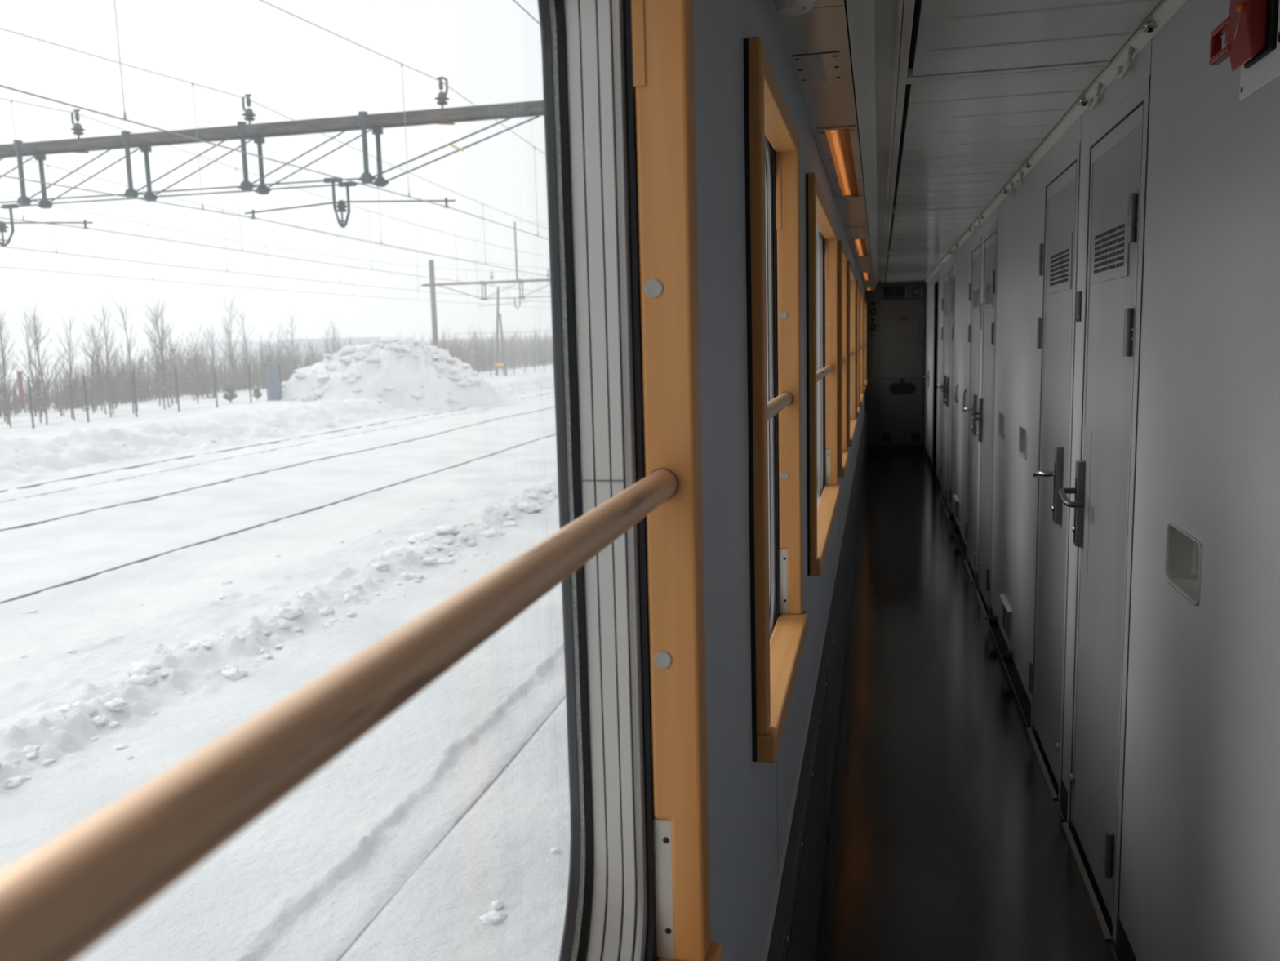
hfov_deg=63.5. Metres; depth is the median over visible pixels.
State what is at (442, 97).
insulator
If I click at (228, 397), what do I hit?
pine sapling
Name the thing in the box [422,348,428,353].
lump
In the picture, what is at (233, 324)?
bare tree
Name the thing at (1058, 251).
door
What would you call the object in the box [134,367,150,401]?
bare shrub
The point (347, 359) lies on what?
lump
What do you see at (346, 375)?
lump
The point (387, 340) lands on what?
lump
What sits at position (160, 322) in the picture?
bare tree
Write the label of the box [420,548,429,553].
lump
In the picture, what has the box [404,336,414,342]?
lump
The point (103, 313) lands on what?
bare tree
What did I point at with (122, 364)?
bare shrub
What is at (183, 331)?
bare tree
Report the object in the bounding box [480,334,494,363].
bare shrub
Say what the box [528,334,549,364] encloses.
bare shrub
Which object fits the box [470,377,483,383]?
lump
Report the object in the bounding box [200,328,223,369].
bare tree
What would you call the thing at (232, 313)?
bare tree
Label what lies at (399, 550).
lump
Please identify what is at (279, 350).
bare shrub
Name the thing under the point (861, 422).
trim
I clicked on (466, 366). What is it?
lump
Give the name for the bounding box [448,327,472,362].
bare shrub
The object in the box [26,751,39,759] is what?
lump
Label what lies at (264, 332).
bare tree
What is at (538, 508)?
lump
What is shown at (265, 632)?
lump
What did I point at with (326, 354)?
lump
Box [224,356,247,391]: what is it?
bare shrub
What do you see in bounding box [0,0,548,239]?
overhead wire
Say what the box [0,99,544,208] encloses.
gantry
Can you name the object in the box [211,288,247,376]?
bare tree
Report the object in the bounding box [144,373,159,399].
bare shrub
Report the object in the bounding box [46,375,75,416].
bare shrub
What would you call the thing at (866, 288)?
ceiling lamp
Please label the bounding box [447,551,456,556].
lump
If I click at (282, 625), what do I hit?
lump
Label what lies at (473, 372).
lump
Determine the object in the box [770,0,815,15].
smoke detector
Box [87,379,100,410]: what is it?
bare shrub
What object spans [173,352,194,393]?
bare shrub
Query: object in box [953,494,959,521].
air vent
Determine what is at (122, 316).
bare tree
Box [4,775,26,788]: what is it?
lump
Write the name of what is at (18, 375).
marker post
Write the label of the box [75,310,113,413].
bare tree
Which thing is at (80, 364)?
bare shrub
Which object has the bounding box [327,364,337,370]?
lump
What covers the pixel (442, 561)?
lump
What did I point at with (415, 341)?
lump
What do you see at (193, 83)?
overhead wire
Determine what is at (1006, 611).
air vent
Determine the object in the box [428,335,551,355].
trees
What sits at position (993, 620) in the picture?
door stop
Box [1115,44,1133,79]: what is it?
curtain hook
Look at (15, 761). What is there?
lump
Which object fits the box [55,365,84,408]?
bare shrub
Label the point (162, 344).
bare tree
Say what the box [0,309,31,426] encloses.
bare tree
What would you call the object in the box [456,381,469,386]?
lump
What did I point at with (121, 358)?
bare shrub
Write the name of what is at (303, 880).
snow ground
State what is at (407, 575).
lump
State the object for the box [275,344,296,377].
bare shrub
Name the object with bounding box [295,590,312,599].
lump
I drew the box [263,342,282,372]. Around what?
bare shrub
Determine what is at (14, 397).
bare shrub
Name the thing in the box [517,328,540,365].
bare shrub
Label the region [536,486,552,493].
lump
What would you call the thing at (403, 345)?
lump
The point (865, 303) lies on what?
window
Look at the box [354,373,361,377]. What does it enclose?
lump
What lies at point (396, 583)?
lump
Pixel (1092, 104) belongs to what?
curtain hook
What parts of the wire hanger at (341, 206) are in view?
hanger frame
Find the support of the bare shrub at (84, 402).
on the snow ground
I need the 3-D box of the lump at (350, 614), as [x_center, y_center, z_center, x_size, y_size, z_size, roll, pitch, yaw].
[-3.101,1.429,11.085,0.094,0.035,0.127,-2,8,-6]
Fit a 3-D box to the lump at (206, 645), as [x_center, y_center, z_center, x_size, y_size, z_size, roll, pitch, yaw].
[-4.017,1.531,9.601,0.113,0.053,0.122,-5,8,-25]
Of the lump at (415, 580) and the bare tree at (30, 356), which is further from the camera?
the bare tree at (30, 356)
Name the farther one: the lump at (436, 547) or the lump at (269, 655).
the lump at (436, 547)
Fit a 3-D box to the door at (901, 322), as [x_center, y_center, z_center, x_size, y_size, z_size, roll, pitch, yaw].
[3.235,-1.338,12.806,0.557,1.799,0.072,0,8,13]
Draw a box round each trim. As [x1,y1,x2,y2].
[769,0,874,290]
[777,422,862,837]
[844,0,874,282]
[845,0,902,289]
[883,0,1160,282]
[884,0,921,279]
[923,451,1118,960]
[924,0,1187,282]
[997,39,1151,220]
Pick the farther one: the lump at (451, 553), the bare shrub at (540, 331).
the bare shrub at (540, 331)
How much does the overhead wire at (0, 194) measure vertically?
2.730 m
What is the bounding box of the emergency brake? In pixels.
[1208,0,1279,101]
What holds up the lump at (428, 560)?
on the snow ground
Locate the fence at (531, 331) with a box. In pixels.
[454,330,551,350]
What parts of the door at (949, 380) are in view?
lever, handle plate, reinforcing plate, frame, vent plate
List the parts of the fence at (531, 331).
rail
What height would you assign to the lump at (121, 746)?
0.034 m
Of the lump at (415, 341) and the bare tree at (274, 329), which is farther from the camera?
the bare tree at (274, 329)
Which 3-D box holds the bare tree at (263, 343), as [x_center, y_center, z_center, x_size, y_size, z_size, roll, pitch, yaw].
[-23.085,-7.026,63.278,1.341,3.086,0.758,-2,8,-7]
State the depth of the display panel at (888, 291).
12.71 m
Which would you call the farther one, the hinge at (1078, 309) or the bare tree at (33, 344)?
the bare tree at (33, 344)
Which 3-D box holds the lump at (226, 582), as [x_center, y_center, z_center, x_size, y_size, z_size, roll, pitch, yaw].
[-5.136,1.276,12.886,0.143,0.060,0.115,-4,8,-20]
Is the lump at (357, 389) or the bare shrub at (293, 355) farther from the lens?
the bare shrub at (293, 355)
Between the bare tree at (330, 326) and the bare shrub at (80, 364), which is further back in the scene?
the bare tree at (330, 326)
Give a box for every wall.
[631,0,865,960]
[864,280,926,444]
[924,0,1279,960]
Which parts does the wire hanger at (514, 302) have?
hanger frame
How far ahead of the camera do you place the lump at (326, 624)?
10.70 m
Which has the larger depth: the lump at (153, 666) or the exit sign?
the exit sign
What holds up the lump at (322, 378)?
on the snow ground
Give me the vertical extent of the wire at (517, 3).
0.021 m
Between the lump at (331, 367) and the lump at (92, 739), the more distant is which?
the lump at (331, 367)
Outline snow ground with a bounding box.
[0,337,570,960]
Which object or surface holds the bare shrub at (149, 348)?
on the snow ground
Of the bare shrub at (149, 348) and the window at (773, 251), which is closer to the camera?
the window at (773, 251)
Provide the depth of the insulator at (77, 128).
23.52 m
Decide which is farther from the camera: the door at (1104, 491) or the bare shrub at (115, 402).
the bare shrub at (115, 402)
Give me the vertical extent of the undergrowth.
3.004 m
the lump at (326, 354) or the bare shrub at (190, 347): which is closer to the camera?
the lump at (326, 354)
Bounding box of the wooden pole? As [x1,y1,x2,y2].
[494,287,506,376]
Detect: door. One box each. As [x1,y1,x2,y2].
[878,297,925,444]
[932,277,938,471]
[937,267,948,504]
[940,261,955,513]
[962,235,982,582]
[969,221,997,617]
[1028,141,1080,801]
[1057,74,1151,945]
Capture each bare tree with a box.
[0,308,26,424]
[0,309,13,422]
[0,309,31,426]
[5,295,68,424]
[7,308,54,416]
[10,312,56,422]
[13,310,48,417]
[48,309,81,418]
[53,335,93,420]
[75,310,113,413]
[77,313,113,413]
[81,322,115,410]
[83,300,133,417]
[95,331,124,414]
[102,293,145,413]
[119,337,142,411]
[139,297,177,409]
[139,310,168,405]
[140,300,179,408]
[143,292,182,391]
[144,333,159,377]
[151,321,178,388]
[154,322,181,405]
[173,329,197,388]
[174,330,193,368]
[186,317,208,376]
[197,328,216,391]
[200,320,223,375]
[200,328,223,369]
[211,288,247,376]
[217,313,239,376]
[218,324,236,388]
[226,306,259,384]
[235,338,252,386]
[240,337,260,382]
[254,342,269,387]
[256,332,270,369]
[261,328,277,362]
[270,321,287,362]
[276,308,304,363]
[277,326,296,375]
[287,329,303,369]
[302,344,312,367]
[318,326,333,355]
[322,319,345,354]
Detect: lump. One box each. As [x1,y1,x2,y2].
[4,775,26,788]
[9,758,20,763]
[20,745,39,753]
[23,609,39,613]
[25,775,31,779]
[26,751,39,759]
[40,758,56,764]
[48,727,56,732]
[52,701,97,719]
[67,648,78,653]
[89,737,99,741]
[92,715,108,726]
[104,697,127,711]
[107,721,120,728]
[111,743,128,749]
[126,755,133,759]
[127,661,161,675]
[127,672,156,684]
[129,666,151,677]
[160,671,168,676]
[184,644,198,650]
[189,638,213,644]
[201,641,213,648]
[218,595,227,599]
[221,666,247,679]
[222,580,233,584]
[224,664,238,670]
[239,635,246,640]
[260,647,268,652]
[262,630,271,635]
[262,653,273,657]
[272,619,293,627]
[274,644,284,648]
[276,605,303,618]
[278,622,288,628]
[281,381,287,389]
[290,395,297,399]
[293,626,302,631]
[295,373,306,377]
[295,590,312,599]
[301,395,314,400]
[311,391,324,396]
[315,373,329,382]
[318,606,333,615]
[322,384,330,390]
[323,353,331,356]
[323,622,333,627]
[324,363,332,367]
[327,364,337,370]
[328,617,338,622]
[337,355,351,363]
[339,345,356,353]
[342,372,351,378]
[342,592,361,602]
[344,376,357,382]
[346,612,354,616]
[349,582,363,589]
[351,387,361,391]
[353,351,367,359]
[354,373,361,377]
[358,345,371,351]
[360,343,377,348]
[365,355,379,361]
[371,560,390,570]
[373,577,380,582]
[378,336,398,343]
[379,546,412,556]
[383,342,402,351]
[383,385,395,390]
[393,582,403,585]
[400,344,410,349]
[400,571,418,580]
[402,338,411,342]
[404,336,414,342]
[404,347,411,352]
[404,532,431,543]
[410,392,425,399]
[411,578,422,582]
[412,339,421,343]
[413,572,424,578]
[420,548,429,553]
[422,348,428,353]
[422,556,438,564]
[427,347,435,354]
[431,353,448,359]
[432,362,443,368]
[433,545,444,549]
[435,524,460,533]
[436,557,453,564]
[441,538,453,544]
[444,396,457,402]
[446,357,457,361]
[447,374,462,379]
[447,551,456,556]
[448,365,458,373]
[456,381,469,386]
[456,533,469,541]
[461,363,471,368]
[462,521,474,526]
[466,533,475,537]
[466,539,477,546]
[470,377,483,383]
[471,370,478,374]
[478,910,507,926]
[479,528,505,537]
[481,524,489,528]
[491,509,507,515]
[491,899,503,910]
[501,520,518,528]
[506,515,515,519]
[517,501,536,512]
[527,493,538,498]
[532,505,543,512]
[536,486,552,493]
[544,497,553,501]
[546,491,558,498]
[551,847,561,853]
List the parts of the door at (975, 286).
lever, handle plate, vent plate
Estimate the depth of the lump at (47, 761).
7.29 m
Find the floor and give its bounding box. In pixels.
[814,451,1119,960]
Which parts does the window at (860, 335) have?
sill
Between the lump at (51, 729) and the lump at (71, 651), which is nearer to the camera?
the lump at (51, 729)
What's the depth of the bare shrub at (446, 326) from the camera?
92.86 m
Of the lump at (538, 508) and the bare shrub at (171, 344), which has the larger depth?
the bare shrub at (171, 344)
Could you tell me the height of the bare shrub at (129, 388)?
1.735 m
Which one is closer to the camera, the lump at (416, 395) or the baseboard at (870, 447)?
the baseboard at (870, 447)
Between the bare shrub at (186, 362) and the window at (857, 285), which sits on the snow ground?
the bare shrub at (186, 362)
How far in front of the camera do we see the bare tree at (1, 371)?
36.85 m
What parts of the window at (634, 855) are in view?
handrail, aluminium frame, mounting plate, sill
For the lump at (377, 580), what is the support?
on the snow ground
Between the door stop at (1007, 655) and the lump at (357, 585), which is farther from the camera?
the lump at (357, 585)
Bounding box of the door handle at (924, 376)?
[922,369,928,386]
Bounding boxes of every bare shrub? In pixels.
[0,372,21,415]
[0,375,14,413]
[18,376,42,412]
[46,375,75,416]
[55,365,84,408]
[65,364,88,407]
[65,368,97,410]
[83,381,105,407]
[85,347,111,382]
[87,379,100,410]
[88,375,106,405]
[93,333,137,385]
[97,373,124,408]
[103,375,121,402]
[111,343,146,385]
[111,364,132,403]
[112,353,146,397]
[115,376,130,404]
[126,370,147,400]
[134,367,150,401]
[142,347,166,384]
[143,356,177,397]
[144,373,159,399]
[153,334,187,397]
[160,370,180,403]
[165,343,202,392]
[167,346,195,391]
[173,351,204,394]
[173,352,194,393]
[182,361,212,398]
[183,374,200,399]
[184,346,208,395]
[185,349,208,386]
[191,354,219,398]
[193,336,219,382]
[193,352,216,394]
[193,376,210,399]
[195,360,224,398]
[210,349,244,390]
[222,338,248,388]
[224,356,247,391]
[231,342,256,389]
[233,348,248,379]
[241,340,265,389]
[251,344,269,387]
[257,336,295,380]
[257,345,288,381]
[257,349,287,382]
[261,358,284,382]
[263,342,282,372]
[269,341,292,376]
[271,351,293,382]
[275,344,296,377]
[283,355,297,377]
[288,342,317,368]
[302,344,320,364]
[305,335,332,362]
[324,331,355,354]
[418,326,447,347]
[431,333,465,354]
[437,322,459,358]
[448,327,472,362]
[448,339,466,359]
[451,323,477,359]
[462,345,473,368]
[469,323,495,371]
[469,325,485,371]
[475,328,499,369]
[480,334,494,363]
[484,332,506,367]
[493,326,510,360]
[498,331,520,361]
[498,335,524,365]
[499,331,520,368]
[504,330,527,364]
[514,324,537,359]
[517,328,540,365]
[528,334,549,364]
[530,328,552,350]
[532,329,551,365]
[538,331,552,356]
[542,330,552,355]
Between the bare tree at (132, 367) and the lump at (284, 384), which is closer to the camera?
the bare tree at (132, 367)
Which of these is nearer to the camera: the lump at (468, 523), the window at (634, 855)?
the window at (634, 855)
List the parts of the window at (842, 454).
sill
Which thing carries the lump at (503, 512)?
on the snow ground
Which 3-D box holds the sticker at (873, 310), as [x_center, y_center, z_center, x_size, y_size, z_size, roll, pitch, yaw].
[2.883,-2.088,12.815,0.072,0.095,0.010,0,8,13]
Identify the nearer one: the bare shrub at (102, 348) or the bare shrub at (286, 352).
the bare shrub at (102, 348)
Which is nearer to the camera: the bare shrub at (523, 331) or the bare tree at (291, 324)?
the bare tree at (291, 324)
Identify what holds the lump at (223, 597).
on the snow ground
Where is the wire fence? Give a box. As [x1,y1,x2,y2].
[0,350,553,429]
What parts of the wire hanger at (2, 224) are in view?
hanger frame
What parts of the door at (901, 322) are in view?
pull handle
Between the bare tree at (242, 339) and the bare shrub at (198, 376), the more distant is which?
the bare tree at (242, 339)
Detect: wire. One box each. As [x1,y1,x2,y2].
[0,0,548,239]
[0,27,550,276]
[0,97,551,293]
[0,158,551,302]
[0,194,551,309]
[512,0,540,25]
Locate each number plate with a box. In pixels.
[980,302,982,330]
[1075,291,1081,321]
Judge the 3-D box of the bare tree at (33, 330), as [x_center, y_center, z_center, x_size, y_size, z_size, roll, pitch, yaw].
[-22.674,-4.316,38.721,1.604,4.403,1.164,6,11,44]
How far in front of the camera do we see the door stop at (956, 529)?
7.28 m
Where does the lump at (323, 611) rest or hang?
on the snow ground
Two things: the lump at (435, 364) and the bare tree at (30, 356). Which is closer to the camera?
the bare tree at (30, 356)
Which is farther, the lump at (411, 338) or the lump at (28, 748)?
the lump at (411, 338)
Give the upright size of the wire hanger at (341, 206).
1.007 m
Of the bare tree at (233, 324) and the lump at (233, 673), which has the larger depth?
the bare tree at (233, 324)
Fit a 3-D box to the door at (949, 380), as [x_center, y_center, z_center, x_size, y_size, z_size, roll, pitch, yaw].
[2.475,-0.716,8.290,0.114,1.997,0.668,0,8,13]
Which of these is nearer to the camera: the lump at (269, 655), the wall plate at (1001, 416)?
the wall plate at (1001, 416)
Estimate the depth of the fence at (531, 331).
203.15 m
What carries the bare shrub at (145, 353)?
on the snow ground
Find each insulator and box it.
[70,109,88,153]
[241,93,261,139]
[434,75,454,124]
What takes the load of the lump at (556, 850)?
on the snow ground
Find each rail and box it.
[0,391,553,492]
[0,395,554,502]
[0,406,555,531]
[0,433,555,604]
[333,694,565,960]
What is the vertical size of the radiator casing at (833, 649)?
0.509 m
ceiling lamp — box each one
[817,124,863,198]
[850,237,870,257]
[860,271,872,280]
[865,287,874,290]
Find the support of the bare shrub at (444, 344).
on the snow ground
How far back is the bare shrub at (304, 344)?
69.56 m
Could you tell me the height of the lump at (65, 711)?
0.150 m
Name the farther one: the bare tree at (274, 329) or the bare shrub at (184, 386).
the bare tree at (274, 329)
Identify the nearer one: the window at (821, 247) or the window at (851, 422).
the window at (821, 247)
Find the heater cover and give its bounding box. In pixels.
[762,668,826,960]
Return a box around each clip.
[1001,188,1007,193]
[1022,162,1031,168]
[1076,97,1088,106]
[1140,20,1157,32]
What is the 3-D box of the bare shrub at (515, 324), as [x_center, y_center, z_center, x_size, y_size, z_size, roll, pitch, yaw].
[-12.161,-14.309,109.415,2.242,4.636,2.397,-8,10,-42]
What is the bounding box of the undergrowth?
[0,336,552,417]
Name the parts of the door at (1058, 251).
lever, handle, handle plate, vent plate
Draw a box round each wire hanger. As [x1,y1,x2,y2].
[0,203,93,246]
[244,177,455,227]
[480,297,532,309]
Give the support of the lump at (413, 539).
on the snow ground
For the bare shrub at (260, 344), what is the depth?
64.02 m
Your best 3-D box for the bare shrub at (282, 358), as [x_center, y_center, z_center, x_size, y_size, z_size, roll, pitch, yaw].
[-21.854,-6.442,61.660,1.308,2.192,0.933,-5,9,-26]
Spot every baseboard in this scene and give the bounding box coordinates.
[866,444,924,451]
[924,444,1137,960]
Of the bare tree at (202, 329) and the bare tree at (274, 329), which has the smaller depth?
the bare tree at (202, 329)
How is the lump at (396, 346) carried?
on the snow ground
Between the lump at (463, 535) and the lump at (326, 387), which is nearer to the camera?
the lump at (463, 535)
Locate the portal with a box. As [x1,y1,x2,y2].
[419,259,551,347]
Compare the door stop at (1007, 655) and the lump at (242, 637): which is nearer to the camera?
the door stop at (1007, 655)
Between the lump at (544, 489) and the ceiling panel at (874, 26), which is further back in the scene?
the lump at (544, 489)
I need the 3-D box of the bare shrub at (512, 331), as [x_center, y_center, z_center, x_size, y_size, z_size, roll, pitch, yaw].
[-13.620,-13.928,108.411,2.165,4.200,2.494,0,8,9]
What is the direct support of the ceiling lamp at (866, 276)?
attached to the wall at (746, 851)
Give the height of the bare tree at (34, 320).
4.699 m
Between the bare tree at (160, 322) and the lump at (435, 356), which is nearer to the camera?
the lump at (435, 356)
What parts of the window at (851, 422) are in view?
sill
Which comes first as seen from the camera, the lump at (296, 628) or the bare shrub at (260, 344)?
the lump at (296, 628)
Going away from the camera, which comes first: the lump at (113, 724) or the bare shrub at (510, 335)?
the lump at (113, 724)
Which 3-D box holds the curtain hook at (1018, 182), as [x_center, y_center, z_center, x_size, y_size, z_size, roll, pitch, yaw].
[1.516,-1.205,4.136,0.018,0.064,0.114,0,8,13]
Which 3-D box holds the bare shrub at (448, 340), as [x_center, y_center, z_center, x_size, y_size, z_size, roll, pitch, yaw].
[-15.608,-10.752,88.832,1.605,3.184,1.501,-5,8,-22]
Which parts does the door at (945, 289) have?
handle plate, vent plate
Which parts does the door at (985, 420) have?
lever, handle plate, reinforcing plate, vent plate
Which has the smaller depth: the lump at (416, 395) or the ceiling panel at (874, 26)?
the ceiling panel at (874, 26)
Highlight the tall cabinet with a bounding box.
[266,362,282,400]
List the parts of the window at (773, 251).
aluminium frame, handrail, sill, mounting plate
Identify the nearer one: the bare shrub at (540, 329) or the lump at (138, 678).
the lump at (138, 678)
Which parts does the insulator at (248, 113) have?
hanger arm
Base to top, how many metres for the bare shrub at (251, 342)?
2.963 m
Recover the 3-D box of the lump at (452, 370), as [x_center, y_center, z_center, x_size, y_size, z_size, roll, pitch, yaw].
[-8.814,-5.193,48.699,0.702,0.371,0.489,3,9,30]
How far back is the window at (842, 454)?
4.37 m
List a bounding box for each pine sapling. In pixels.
[222,385,238,402]
[251,387,262,399]
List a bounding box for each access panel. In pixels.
[791,50,844,83]
[845,226,865,238]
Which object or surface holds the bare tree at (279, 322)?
on the snow ground
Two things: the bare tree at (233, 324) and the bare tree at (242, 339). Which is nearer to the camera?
the bare tree at (233, 324)
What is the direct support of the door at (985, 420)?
in the wall at (1200, 875)
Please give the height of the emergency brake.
0.269 m
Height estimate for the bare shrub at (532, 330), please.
3.990 m
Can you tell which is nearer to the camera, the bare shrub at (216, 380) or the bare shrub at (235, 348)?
the bare shrub at (216, 380)
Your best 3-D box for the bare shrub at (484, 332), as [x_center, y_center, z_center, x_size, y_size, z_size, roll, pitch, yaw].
[-14.419,-13.265,103.933,2.542,4.123,1.622,4,9,36]
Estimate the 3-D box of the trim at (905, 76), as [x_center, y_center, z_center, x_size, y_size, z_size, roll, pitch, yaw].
[1.569,-1.434,5.496,0.490,0.033,14.900,0,8,13]
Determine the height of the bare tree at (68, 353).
4.382 m
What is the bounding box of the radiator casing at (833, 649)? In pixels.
[817,411,866,834]
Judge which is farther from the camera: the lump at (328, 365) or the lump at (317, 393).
the lump at (328, 365)
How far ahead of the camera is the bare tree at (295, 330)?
71.07 m
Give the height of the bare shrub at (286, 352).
2.615 m
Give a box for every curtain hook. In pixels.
[970,225,975,235]
[975,218,980,230]
[1007,181,1013,196]
[1015,170,1022,187]
[1087,80,1102,110]
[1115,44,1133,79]
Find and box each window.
[0,0,723,960]
[743,35,808,763]
[805,172,840,576]
[837,240,848,477]
[846,260,857,447]
[855,280,860,417]
[858,286,863,407]
[862,294,865,394]
[864,298,866,388]
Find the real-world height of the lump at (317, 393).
0.216 m
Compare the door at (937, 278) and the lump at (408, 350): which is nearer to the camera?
the door at (937, 278)
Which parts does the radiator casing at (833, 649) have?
edge trim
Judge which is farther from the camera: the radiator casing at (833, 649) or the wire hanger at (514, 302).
the wire hanger at (514, 302)
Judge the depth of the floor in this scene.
3.40 m
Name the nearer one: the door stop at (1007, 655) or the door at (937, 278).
the door stop at (1007, 655)
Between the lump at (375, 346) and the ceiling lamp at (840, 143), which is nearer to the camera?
the ceiling lamp at (840, 143)
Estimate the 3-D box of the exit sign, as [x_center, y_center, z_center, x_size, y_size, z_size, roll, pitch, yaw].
[3.369,-2.306,12.655,0.223,0.135,0.038,0,8,13]
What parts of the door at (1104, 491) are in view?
lever, handle, handle plate, reinforcing plate, vent plate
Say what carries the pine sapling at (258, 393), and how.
on the snow ground
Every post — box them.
[16,371,25,407]
[513,222,518,279]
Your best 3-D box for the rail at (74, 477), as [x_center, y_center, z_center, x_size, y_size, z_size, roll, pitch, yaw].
[12.536,-15.814,135.767,0.060,0.159,312.000,0,8,13]
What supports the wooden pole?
on the snow ground
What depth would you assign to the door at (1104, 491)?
2.61 m
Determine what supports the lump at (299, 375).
on the snow ground
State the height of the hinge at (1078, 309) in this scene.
0.085 m
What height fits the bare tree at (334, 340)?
5.025 m
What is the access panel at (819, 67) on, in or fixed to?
attached to the wall at (746, 851)
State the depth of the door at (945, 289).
9.09 m
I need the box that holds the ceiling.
[885,0,1159,281]
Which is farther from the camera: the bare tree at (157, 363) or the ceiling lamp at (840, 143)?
the bare tree at (157, 363)
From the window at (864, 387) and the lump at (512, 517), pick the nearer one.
the window at (864, 387)
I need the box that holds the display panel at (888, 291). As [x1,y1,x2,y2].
[883,286,904,297]
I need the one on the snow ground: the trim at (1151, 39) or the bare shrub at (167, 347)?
the bare shrub at (167, 347)
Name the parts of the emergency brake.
handle, plate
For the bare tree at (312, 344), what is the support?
on the snow ground
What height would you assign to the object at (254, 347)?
7.900 m
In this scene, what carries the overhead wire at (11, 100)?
hanging from the wire hanger at (2, 224)
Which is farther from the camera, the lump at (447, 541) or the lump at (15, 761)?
the lump at (447, 541)
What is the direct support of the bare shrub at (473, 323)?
on the snow ground
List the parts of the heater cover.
perforated panel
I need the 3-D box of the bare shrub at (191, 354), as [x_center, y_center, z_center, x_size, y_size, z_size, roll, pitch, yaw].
[-21.421,-5.146,51.219,1.261,2.416,1.027,-7,9,-34]
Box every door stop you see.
[949,512,954,520]
[953,524,959,533]
[988,614,997,627]
[1002,650,1012,664]
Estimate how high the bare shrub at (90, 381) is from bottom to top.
1.604 m
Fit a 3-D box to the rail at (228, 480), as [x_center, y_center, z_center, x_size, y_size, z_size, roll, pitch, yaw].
[16.620,-15.789,134.828,0.060,0.146,312.000,0,8,13]
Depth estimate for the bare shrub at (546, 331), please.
117.00 m
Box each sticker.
[870,301,875,306]
[870,307,875,315]
[870,323,875,331]
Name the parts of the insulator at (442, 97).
hanger arm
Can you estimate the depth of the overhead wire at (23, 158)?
36.35 m
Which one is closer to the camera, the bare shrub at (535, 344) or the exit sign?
the exit sign
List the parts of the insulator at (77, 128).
hanger arm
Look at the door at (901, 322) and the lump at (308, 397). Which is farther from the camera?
the lump at (308, 397)
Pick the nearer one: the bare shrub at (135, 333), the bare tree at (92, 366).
the bare tree at (92, 366)
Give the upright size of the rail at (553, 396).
0.128 m
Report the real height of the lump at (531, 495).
0.108 m
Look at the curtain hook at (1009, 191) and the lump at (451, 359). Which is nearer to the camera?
the curtain hook at (1009, 191)
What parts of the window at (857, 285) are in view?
sill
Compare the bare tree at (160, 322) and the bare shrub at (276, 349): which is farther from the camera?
the bare shrub at (276, 349)
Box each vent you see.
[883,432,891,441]
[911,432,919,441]
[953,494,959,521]
[999,594,1012,644]
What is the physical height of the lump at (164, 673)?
0.034 m
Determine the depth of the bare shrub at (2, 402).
36.53 m
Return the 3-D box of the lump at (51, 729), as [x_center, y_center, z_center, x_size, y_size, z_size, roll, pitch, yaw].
[-4.319,1.838,7.612,0.078,0.041,0.054,0,8,10]
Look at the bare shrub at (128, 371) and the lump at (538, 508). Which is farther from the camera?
the bare shrub at (128, 371)
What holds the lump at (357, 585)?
on the snow ground
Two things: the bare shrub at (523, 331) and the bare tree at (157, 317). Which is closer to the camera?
the bare tree at (157, 317)
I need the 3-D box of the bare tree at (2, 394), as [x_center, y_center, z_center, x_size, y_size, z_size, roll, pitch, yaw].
[-21.927,-3.942,35.716,1.843,4.425,1.051,-4,8,-18]
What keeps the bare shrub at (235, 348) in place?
on the snow ground
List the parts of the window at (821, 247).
aluminium frame, sill, handrail, mounting plate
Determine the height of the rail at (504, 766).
0.040 m
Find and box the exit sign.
[906,285,924,297]
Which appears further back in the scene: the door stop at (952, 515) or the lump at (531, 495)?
the lump at (531, 495)
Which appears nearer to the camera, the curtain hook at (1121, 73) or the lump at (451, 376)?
the curtain hook at (1121, 73)
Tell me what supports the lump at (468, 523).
on the snow ground
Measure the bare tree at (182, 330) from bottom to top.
3.832 m
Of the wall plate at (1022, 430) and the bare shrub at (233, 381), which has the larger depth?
the bare shrub at (233, 381)
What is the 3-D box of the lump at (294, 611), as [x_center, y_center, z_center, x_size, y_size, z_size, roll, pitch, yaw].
[-3.628,1.369,10.765,0.258,0.120,0.280,3,9,30]
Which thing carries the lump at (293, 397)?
on the snow ground
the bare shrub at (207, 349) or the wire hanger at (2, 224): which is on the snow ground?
the bare shrub at (207, 349)
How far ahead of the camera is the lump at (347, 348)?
47.84 m
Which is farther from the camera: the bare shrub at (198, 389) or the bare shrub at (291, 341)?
the bare shrub at (291, 341)
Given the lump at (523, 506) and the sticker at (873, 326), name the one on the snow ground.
the lump at (523, 506)

